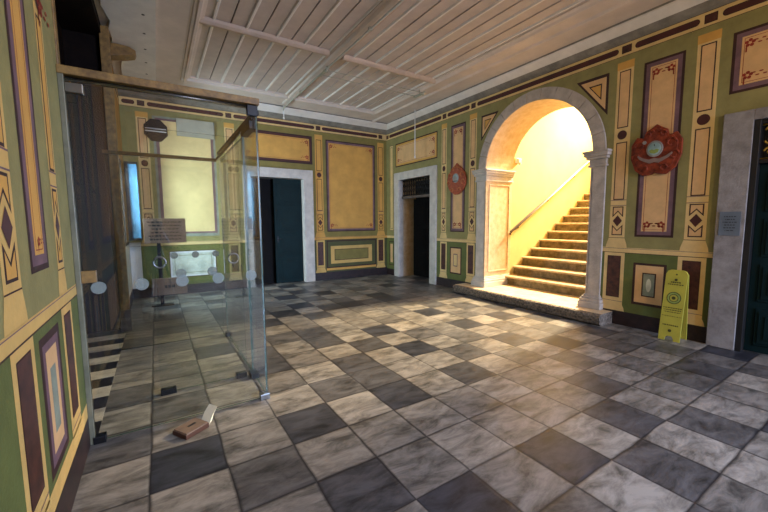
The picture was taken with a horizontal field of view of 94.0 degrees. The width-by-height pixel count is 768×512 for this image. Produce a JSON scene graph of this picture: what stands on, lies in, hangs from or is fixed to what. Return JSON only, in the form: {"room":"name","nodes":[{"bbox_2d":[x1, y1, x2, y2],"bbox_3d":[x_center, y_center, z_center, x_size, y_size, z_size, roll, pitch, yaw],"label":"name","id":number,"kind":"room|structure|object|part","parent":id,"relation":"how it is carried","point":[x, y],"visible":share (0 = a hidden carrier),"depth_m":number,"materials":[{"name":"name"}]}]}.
{"room":"historic interior","nodes":[
{"label":"historic interior","id":0,"kind":"room"},
{"bbox_2d":[0,0,133,511],"bbox_3d":[-1.916,-0.855,1.188,0.955,4.500,13.000,-4,6,-32],"label":"wall","id":1,"kind":"structure","parent":0,"point":[45,444],"depth_m":1.76,"materials":[{"name":"green paint"}]},
{"bbox_2d":[51,0,132,334],"bbox_3d":[-3.016,-0.842,3.490,0.540,4.050,3.150,-4,6,-32],"label":"door","id":2,"kind":"structure","parent":1,"relation":"in","point":[104,37],"depth_m":4.78,"materials":[{"name":"brown wood"}]},
{"bbox_2d":[87,330,125,433],"bbox_3d":[-3.023,1.179,3.708,0.420,0.024,3.050,-4,6,-32],"label":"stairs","id":3,"kind":"structure","parent":1,"relation":"attached to","point":[104,349],"depth_m":3.84,"materials":[{"name":"black stone"}]},
{"bbox_2d":[110,42,135,60],"bbox_3d":[-3.821,-2.942,5.205,0.357,0.188,0.220,-4,6,-32],"label":"bracket","id":4,"kind":"object","parent":1,"relation":"attached to","point":[119,52],"visible":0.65,"depth_m":5.14,"materials":[{"name":"brown wood"}]},
{"bbox_2d":[100,0,155,80],"bbox_3d":[-2.266,-2.860,3.010,0.575,0.052,8.750,-4,6,-32],"label":"trim","id":5,"kind":"structure","parent":1,"relation":"attached to","point":[132,23],"depth_m":4.76,"materials":[{"name":"white paint"}]},
{"bbox_2d":[123,161,142,240],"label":"window","id":6,"kind":"structure","parent":1,"relation":"in","point":[130,168],"depth_m":6.60,"materials":[{"name":"blue glass"}]},
{"bbox_2d":[118,95,386,298],"bbox_3d":[-2.765,-1.553,8.519,6.515,4.500,0.354,-4,6,-32],"label":"wall","id":7,"kind":"structure","parent":0,"point":[348,166],"depth_m":7.99,"materials":[{"name":"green paint"}]},
{"bbox_2d":[143,119,167,141],"bbox_3d":[-4.518,-2.488,7.081,0.397,0.425,0.041,-4,6,-32],"label":"plaque","id":8,"kind":"object","parent":7,"relation":"attached to","point":[157,134],"visible":0.91,"depth_m":7.08,"materials":[{"name":"black metal"}]},
{"bbox_2d":[176,118,213,139],"bbox_3d":[-3.925,-2.643,7.449,0.690,0.350,0.027,-4,6,-32],"label":"notice board","id":9,"kind":"object","parent":7,"relation":"attached to","point":[184,125],"visible":1,"depth_m":7.43,"materials":[{"name":"white paper"}]},
{"bbox_2d":[117,89,386,134],"bbox_3d":[-2.371,-3.284,8.178,6.015,0.195,0.382,-4,6,-32],"label":"trim","id":10,"kind":"structure","parent":7,"relation":"attached to","point":[269,110],"depth_m":8.28,"materials":[{"name":"grey paint"}]},
{"bbox_2d":[242,165,315,287],"bbox_3d":[-2.705,-0.725,8.939,1.660,2.770,0.940,-4,6,-32],"label":"door frame","id":11,"kind":"structure","parent":7,"relation":"in","point":[282,212],"depth_m":8.76,"materials":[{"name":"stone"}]},
{"bbox_2d":[245,217,251,228],"bbox_3d":[-3.080,-0.751,8.133,0.150,0.280,0.010,-4,6,-32],"label":"wall plaque","id":12,"kind":"object","parent":11,"relation":"attached to","point":[249,218],"visible":0.65,"depth_m":8.14,"materials":[{"name":"grey ceramic"}]},
{"bbox_2d":[94,0,669,122],"bbox_3d":[1.101,-3.036,2.940,7.265,0.334,13.650,-4,6,-32],"label":"ceiling","id":13,"kind":"structure","parent":0,"point":[460,44],"depth_m":5.25,"materials":[{"name":"white paint"}]},
{"bbox_2d":[199,16,435,83],"bbox_3d":[-0.724,-3.157,5.673,4.060,0.050,0.177,-4,6,-32],"label":"trim","id":14,"kind":"structure","parent":13,"relation":"attached to","point":[207,21],"depth_m":5.31,"materials":[{"name":"paint"}]},
{"bbox_2d":[282,0,406,103],"bbox_3d":[1.168,-2.893,2.610,0.240,0.115,12.400,-4,6,-32],"label":"trim","id":15,"kind":"structure","parent":13,"relation":"attached to","point":[384,6],"depth_m":5.19,"materials":[{"name":"paint"}]},
{"bbox_2d":[283,0,403,110],"bbox_3d":[0.184,-2.921,4.148,0.050,0.082,9.046,-4,6,-32],"label":"conduit","id":16,"kind":"object","parent":15,"relation":"attached to","point":[370,28],"visible":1,"depth_m":5.06,"materials":[{"name":"grey metal"}]},
{"bbox_2d":[319,69,424,97],"bbox_3d":[-0.157,-3.177,6.574,2.088,0.130,0.330,-4,6,-32],"label":"track","id":17,"kind":"object","parent":13,"relation":"hanging from","point":[321,74],"visible":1,"depth_m":6.49,"materials":[{"name":"white metal"}]},
{"bbox_2d":[71,274,767,511],"bbox_3d":[0.970,1.183,3.928,8.415,0.120,14.800,-4,6,-32],"label":"floor","id":18,"kind":"structure","parent":0,"point":[389,393],"depth_m":2.83,"materials":[{"name":"stone"}]},
{"bbox_2d":[55,64,269,444],"bbox_3d":[-1.505,0.019,2.650,1.207,2.475,0.064,-4,6,-32],"label":"glass screen","id":19,"kind":"object","parent":18,"relation":"on","point":[64,72],"visible":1,"depth_m":2.38,"materials":[{"name":"clear glass"}]},
{"bbox_3d":[-2.001,0.075,2.337,0.030,2.430,0.040,-4,6,-32],"label":"wall post","id":20,"kind":"part","parent":19,"relation":"part of","materials":[{"name":"clear glass"}]},
{"bbox_3d":[-1.515,-1.150,2.558,1.165,0.027,0.028,-4,6,-32],"label":"track rail","id":21,"kind":"part","parent":19,"relation":"part of","materials":[{"name":"metal"}]},
{"bbox_2d":[102,149,223,349],"bbox_3d":[-2.647,-0.070,4.409,1.165,2.308,0.040,-4,6,-32],"label":"screen","id":22,"kind":"object","parent":18,"relation":"on","point":[195,254],"visible":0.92,"depth_m":4.34,"materials":[{"name":"clear glass"}]},
{"bbox_2d":[143,218,187,306],"bbox_3d":[-3.975,0.107,6.565,0.650,1.585,0.200,-4,6,-32],"label":"sign stand","id":23,"kind":"object","parent":18,"relation":"on","point":[156,230],"visible":0.98,"depth_m":6.50,"materials":[{"name":"brown wood"}]},
{"bbox_2d":[173,404,216,439],"bbox_3d":[-1.374,1.210,2.631,0.150,0.104,0.280,2,6,26],"label":"open box","id":24,"kind":"object","parent":18,"relation":"on","point":[189,429],"visible":1,"depth_m":2.59,"materials":[{"name":"brown"}]},
{"bbox_2d":[215,111,267,390],"bbox_3d":[-1.580,-0.058,3.851,0.080,2.400,2.045,-4,6,-32],"label":"screen","id":25,"kind":"object","parent":18,"relation":"on","point":[248,126],"visible":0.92,"depth_m":3.40,"materials":[{"name":"clear glass"}]},
{"bbox_2d":[144,127,246,395],"bbox_3d":[-1.655,0.064,3.214,0.720,2.280,0.073,-4,6,-32],"label":"door","id":26,"kind":"structure","parent":25,"relation":"attached to","point":[211,271],"depth_m":3.21,"materials":[{"name":"clear glass"}]},
{"bbox_3d":[-1.903,0.053,3.034,0.104,0.104,0.037,-4,6,-32],"label":"ring handle","id":27,"kind":"part","parent":26,"relation":"part of","materials":[{"name":"metal"}]},
{"bbox_3d":[-1.409,0.020,3.345,0.104,0.104,0.037,-4,6,-32],"label":"ring handle","id":28,"kind":"part","parent":26,"relation":"part of","materials":[{"name":"metal"}]},
{"bbox_3d":[-1.588,-1.182,3.736,0.072,0.140,2.035,-4,6,-32],"label":"rail","id":29,"kind":"part","parent":25,"relation":"part of","materials":[{"name":"black metal"}]},
{"bbox_2d":[453,283,611,325],"bbox_3d":[2.640,0.773,6.531,0.968,0.175,2.950,-4,6,-32],"label":"threshold step","id":30,"kind":"structure","parent":18,"relation":"on","point":[552,303],"depth_m":6.10,"materials":[{"name":"stone"}]},
{"bbox_2d":[658,270,688,342],"bbox_3d":[3.635,0.613,4.477,0.228,0.875,0.225,-4,6,-32],"label":"sign","id":31,"kind":"object","parent":18,"relation":"on","point":[674,311],"visible":1,"depth_m":4.45,"materials":[{"name":"yellow plastic"}]},
{"bbox_3d":[3.694,0.609,4.514,0.087,0.875,0.225,-4,6,-32],"label":"panel","id":32,"kind":"part","parent":31,"relation":"part of","materials":[{"name":"yellow plastic"}]},
{"bbox_2d":[510,107,592,273],"bbox_3d":[6.310,-2.604,8.352,7.250,6.700,2.700,-4,6,-32],"label":"wall","id":33,"kind":"structure","parent":0,"point":[550,152],"depth_m":8.10,"materials":[{"name":"yellow paint"}]},
{"bbox_2d":[515,158,521,164],"bbox_3d":[2.818,-1.973,7.469,0.120,0.140,0.099,-4,6,-32],"label":"wall sensor","id":34,"kind":"object","parent":33,"relation":"attached to","point":[517,160],"visible":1,"depth_m":7.45,"materials":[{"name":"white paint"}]},
{"bbox_2d":[505,193,589,296],"bbox_3d":[5.614,-0.848,8.187,6.062,2.735,2.040,-4,6,-32],"label":"staircase","id":35,"kind":"structure","parent":33,"relation":"attached to","point":[558,265],"depth_m":7.38,"materials":[{"name":"stone"}]},
{"bbox_2d":[510,161,589,234],"bbox_3d":[4.267,-1.734,8.415,3.960,2.365,0.097,-4,6,-32],"label":"handrail","id":36,"kind":"object","parent":33,"relation":"attached to","point":[587,162],"visible":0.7,"depth_m":8.05,"materials":[{"name":"brown wood"}]},
{"bbox_2d":[386,0,767,343],"bbox_3d":[3.873,-1.246,4.848,0.754,4.500,13.010,-4,6,-32],"label":"wall","id":37,"kind":"structure","parent":0,"point":[683,77],"depth_m":4.78,"materials":[{"name":"green paint"}]},
{"bbox_2d":[394,165,436,284],"bbox_3d":[1.065,-0.795,9.293,0.770,2.790,1.735,-4,6,-32],"label":"door","id":38,"kind":"structure","parent":37,"relation":"in","point":[425,203],"depth_m":9.48,"materials":[{"name":"stone"}]},
{"bbox_2d":[403,176,429,195],"bbox_3d":[0.847,-1.757,9.075,0.014,0.430,1.300,-4,6,-32],"label":"grille","id":39,"kind":"object","parent":38,"relation":"attached to","point":[421,183],"depth_m":9.05,"materials":[{"name":"black metal"}]},
{"bbox_2d":[447,163,466,194],"bbox_3d":[1.550,-1.659,7.694,0.072,0.666,0.560,-4,6,-32],"label":"wall ornament","id":40,"kind":"object","parent":37,"relation":"attached to","point":[456,181],"depth_m":7.66,"materials":[{"name":"ceramic"}]},
{"bbox_2d":[471,87,612,309],"bbox_3d":[2.838,-1.073,6.417,0.890,3.520,2.596,-4,6,-32],"label":"archway","id":41,"kind":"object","parent":37,"relation":"attached to","point":[494,176],"depth_m":6.82,"materials":[{"name":"grey stone"}]},
{"bbox_2d":[386,0,735,134],"bbox_3d":[3.454,-2.962,4.418,0.225,0.195,13.000,-4,6,-32],"label":"trim","id":42,"kind":"structure","parent":37,"relation":"attached to","point":[669,13],"depth_m":5.30,"materials":[{"name":"grey paint"}]},
{"bbox_2d":[631,124,682,175],"bbox_3d":[3.506,-1.373,4.626,0.073,0.644,0.560,-4,6,-32],"label":"wall ornament","id":43,"kind":"object","parent":37,"relation":"attached to","point":[660,151],"depth_m":4.60,"materials":[{"name":"ceramic"}]},
{"bbox_2d":[706,106,767,354],"bbox_3d":[4.442,-0.201,3.454,0.200,2.680,1.855,-4,6,-32],"label":"door","id":44,"kind":"structure","parent":37,"relation":"in","point":[737,320],"depth_m":4.00,"materials":[{"name":"grey stone"}]},
{"bbox_2d":[718,211,741,235],"bbox_3d":[3.922,-0.367,4.062,0.010,0.270,0.180,-4,6,-32],"label":"wall plaque","id":45,"kind":"object","parent":44,"relation":"attached to","point":[729,222],"visible":1,"depth_m":4.06,"materials":[{"name":"grey metal"}]},
{"bbox_3d":[4.440,-0.143,3.445,0.160,2.565,1.373,-4,6,-32],"label":"frame","id":46,"kind":"part","parent":44,"relation":"part of","materials":[{"name":"white stone"}]},
{"bbox_2d":[760,123,767,159],"bbox_3d":[4.426,-1.185,3.336,0.020,0.377,1.294,-4,6,-32],"label":"grille","id":47,"kind":"object","parent":44,"relation":"attached to","point":[763,124],"depth_m":3.85,"materials":[{"name":"metal"}]}
]}

